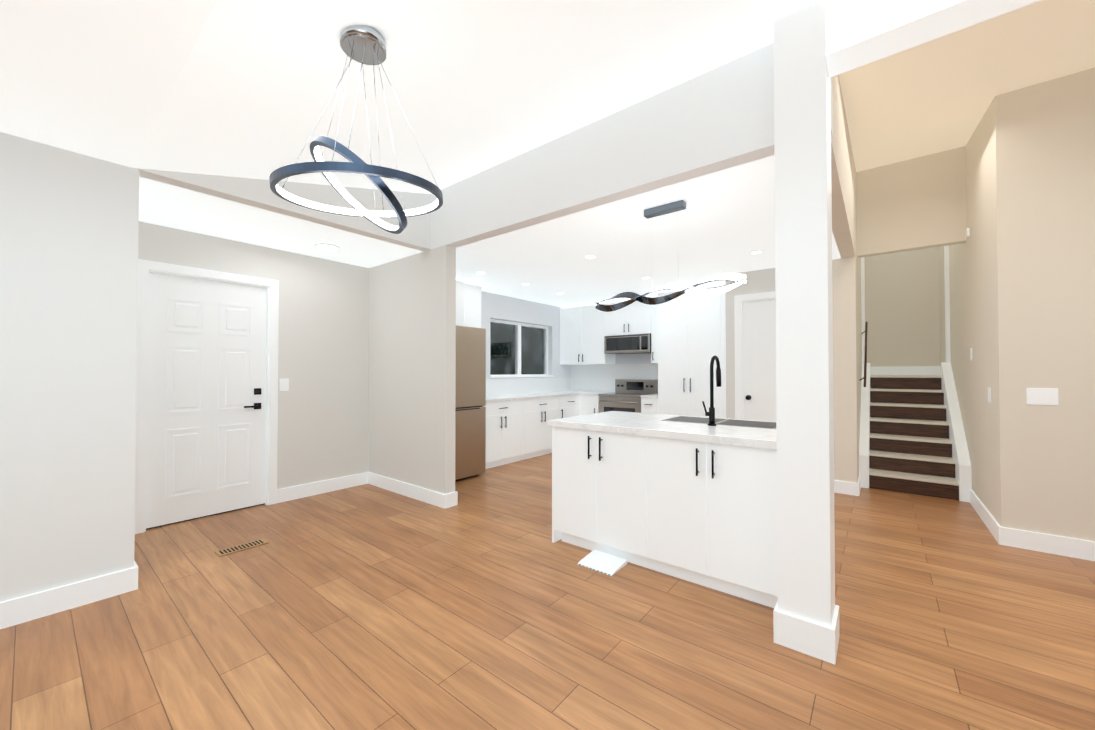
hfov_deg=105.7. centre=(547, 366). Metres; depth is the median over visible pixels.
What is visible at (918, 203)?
wall
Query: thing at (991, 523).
baseboard
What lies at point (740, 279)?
pendant light
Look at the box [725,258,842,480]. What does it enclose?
wall
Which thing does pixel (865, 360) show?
stair handrail
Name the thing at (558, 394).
countertop
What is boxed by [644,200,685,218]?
canopy
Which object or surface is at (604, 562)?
air vent
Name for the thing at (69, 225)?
wall
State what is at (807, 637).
baseboard
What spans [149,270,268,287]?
trim
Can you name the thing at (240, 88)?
ceiling
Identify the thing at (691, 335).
pantry
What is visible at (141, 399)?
door frame
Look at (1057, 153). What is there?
wall
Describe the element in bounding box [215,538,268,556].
floor vent
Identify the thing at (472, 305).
upper cabinet
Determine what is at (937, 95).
ceiling
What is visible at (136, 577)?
baseboard
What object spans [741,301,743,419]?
trim
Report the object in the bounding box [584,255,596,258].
recessed light
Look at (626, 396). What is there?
range
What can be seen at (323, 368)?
wall
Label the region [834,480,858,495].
baseboard
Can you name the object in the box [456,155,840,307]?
ceiling
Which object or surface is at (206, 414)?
entry door
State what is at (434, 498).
baseboard
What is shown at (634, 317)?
upper cabinet
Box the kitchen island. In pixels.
[548,423,777,607]
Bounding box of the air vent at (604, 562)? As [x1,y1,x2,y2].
[578,549,626,575]
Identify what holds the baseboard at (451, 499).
attached to the wall at (412, 347)
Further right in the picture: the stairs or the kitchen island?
the stairs
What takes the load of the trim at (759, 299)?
attached to the wall at (837, 368)
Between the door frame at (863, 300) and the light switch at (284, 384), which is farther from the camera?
the door frame at (863, 300)
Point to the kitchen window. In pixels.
(518, 349)
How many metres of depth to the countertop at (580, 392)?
7.23 m
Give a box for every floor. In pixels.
[0,451,1094,729]
[889,375,940,389]
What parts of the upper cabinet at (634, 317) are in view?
door, door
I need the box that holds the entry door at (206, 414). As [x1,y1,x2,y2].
[146,272,266,529]
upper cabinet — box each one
[456,280,463,325]
[464,283,480,327]
[560,303,614,364]
[605,301,650,335]
[651,304,657,362]
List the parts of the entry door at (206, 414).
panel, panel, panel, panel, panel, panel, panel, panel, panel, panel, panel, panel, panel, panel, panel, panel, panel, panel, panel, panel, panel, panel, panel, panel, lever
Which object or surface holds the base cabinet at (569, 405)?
on the floor at (484, 603)
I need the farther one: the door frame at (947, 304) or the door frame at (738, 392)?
the door frame at (947, 304)
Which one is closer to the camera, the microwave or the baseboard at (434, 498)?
the baseboard at (434, 498)
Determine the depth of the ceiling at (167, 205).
3.46 m
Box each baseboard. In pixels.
[0,567,134,628]
[134,560,137,589]
[277,472,367,502]
[368,472,445,508]
[446,491,457,507]
[773,609,835,664]
[831,605,839,656]
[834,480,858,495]
[858,476,860,495]
[870,366,940,374]
[970,490,1000,541]
[998,526,1094,560]
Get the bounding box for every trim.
[144,269,148,531]
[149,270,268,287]
[265,287,269,504]
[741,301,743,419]
[742,298,775,301]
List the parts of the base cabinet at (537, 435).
door, drawer, door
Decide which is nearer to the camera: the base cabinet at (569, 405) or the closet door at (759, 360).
the closet door at (759, 360)
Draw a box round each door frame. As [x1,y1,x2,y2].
[135,259,278,533]
[734,291,775,418]
[861,257,864,362]
[944,246,949,361]
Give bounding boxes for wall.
[0,132,430,601]
[138,221,570,489]
[368,245,455,493]
[615,353,650,363]
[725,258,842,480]
[831,75,861,482]
[856,146,966,257]
[864,247,939,366]
[939,89,1024,529]
[1019,67,1094,541]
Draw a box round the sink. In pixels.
[663,416,775,428]
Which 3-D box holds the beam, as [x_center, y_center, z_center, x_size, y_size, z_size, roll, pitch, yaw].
[0.162,-1.483,3.132,3.280,0.620,0.120,-1,-1,39]
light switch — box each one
[280,379,288,390]
[988,387,990,402]
[1026,388,1058,404]
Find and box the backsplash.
[571,363,657,391]
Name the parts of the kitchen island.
door, door, door, door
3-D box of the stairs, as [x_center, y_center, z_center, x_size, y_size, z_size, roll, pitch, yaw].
[4.271,0.645,4.921,0.884,1.408,1.430,-1,-1,39]
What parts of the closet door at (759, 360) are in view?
rail, rail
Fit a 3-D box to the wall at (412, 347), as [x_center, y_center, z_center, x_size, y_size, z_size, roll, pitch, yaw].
[-1.486,0.094,4.430,1.420,2.500,0.120,-1,-1,39]
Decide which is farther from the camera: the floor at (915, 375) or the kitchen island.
the floor at (915, 375)
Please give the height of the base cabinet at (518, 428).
0.888 m
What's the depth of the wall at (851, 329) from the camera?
4.35 m
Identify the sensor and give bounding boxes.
[966,228,969,237]
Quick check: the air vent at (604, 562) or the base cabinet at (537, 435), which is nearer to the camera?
the air vent at (604, 562)
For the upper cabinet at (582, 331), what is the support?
attached to the wall at (633, 358)
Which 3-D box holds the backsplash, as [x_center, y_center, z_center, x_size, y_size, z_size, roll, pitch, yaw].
[1.248,0.202,7.346,2.045,0.500,0.008,-1,-1,39]
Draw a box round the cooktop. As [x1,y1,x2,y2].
[606,393,648,394]
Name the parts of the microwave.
glass, handle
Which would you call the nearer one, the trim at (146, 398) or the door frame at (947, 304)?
the trim at (146, 398)
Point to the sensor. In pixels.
(967, 236)
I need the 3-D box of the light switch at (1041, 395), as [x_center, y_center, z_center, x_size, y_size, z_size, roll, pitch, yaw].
[3.552,0.215,2.978,0.150,0.120,0.009,-1,-1,39]
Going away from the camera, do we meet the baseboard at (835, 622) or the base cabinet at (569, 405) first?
the baseboard at (835, 622)
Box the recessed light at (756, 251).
[749,250,763,253]
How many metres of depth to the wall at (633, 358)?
7.17 m
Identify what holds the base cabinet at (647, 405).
on the floor at (484, 603)
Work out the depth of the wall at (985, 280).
3.28 m
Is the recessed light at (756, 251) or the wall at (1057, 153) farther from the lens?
the recessed light at (756, 251)
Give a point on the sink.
(685, 419)
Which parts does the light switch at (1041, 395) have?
rocker light switch on the right wall, rocker light switch on the right wall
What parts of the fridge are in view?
door, door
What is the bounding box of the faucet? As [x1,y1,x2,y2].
[702,355,720,425]
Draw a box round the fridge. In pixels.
[455,325,485,480]
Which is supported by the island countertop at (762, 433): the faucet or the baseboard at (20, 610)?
the faucet
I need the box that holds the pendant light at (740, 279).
[594,273,746,311]
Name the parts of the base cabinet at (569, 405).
drawer, door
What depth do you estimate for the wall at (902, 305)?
6.37 m
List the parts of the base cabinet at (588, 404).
drawer, door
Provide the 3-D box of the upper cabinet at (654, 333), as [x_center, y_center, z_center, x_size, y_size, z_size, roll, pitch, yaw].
[1.833,-0.575,6.635,0.230,1.044,0.387,-1,-1,39]
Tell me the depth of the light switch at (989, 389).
3.36 m
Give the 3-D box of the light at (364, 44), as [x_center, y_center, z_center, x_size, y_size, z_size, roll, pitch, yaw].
[-0.734,-0.931,1.652,0.618,0.757,0.617,-1,-1,39]
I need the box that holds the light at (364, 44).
[269,25,442,233]
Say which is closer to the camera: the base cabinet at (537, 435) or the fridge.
the fridge
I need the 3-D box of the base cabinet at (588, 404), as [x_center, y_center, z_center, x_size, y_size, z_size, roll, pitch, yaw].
[0.885,0.935,7.219,0.385,0.888,0.637,-1,-1,39]
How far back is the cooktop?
6.84 m
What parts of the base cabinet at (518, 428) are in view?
door, drawer, door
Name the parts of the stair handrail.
rail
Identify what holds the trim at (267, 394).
attached to the wall at (323, 368)
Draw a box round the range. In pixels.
[599,379,657,412]
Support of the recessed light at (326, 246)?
in the ceiling at (167, 205)
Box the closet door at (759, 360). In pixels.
[743,299,775,421]
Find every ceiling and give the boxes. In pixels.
[0,0,817,193]
[135,168,422,267]
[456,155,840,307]
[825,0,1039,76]
[838,0,1094,171]
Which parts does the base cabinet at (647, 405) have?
drawer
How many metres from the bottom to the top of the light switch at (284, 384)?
0.120 m
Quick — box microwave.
[604,333,650,353]
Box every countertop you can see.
[486,391,578,402]
[548,411,776,446]
[579,391,614,394]
[641,395,657,398]
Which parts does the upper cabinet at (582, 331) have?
door, door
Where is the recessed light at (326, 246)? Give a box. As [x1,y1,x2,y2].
[314,243,339,250]
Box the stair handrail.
[860,322,867,386]
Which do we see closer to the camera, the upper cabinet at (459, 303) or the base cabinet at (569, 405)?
the upper cabinet at (459, 303)
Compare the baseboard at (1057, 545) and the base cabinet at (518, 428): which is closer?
the baseboard at (1057, 545)
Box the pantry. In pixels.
[658,285,725,417]
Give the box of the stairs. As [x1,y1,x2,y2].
[859,362,971,501]
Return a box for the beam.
[431,43,832,248]
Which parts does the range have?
handle, door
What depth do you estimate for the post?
1.93 m
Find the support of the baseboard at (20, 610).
attached to the wall at (69, 225)
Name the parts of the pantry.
door, door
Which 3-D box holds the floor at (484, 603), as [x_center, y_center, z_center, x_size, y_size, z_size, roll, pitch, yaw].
[0.664,1.374,2.105,8.500,0.120,14.200,-1,-1,39]
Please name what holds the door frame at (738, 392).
attached to the wall at (837, 368)
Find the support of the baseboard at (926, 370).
attached to the wall at (902, 305)
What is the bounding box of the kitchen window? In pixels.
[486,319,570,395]
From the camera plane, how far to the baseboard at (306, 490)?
4.38 m
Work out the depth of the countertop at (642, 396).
6.30 m
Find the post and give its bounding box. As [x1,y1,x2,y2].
[774,0,834,626]
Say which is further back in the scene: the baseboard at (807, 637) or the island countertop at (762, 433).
the island countertop at (762, 433)
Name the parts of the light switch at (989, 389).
plate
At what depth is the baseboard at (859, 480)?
4.47 m
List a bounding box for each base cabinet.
[483,399,522,468]
[523,399,558,459]
[559,395,578,418]
[579,395,599,415]
[641,399,657,413]

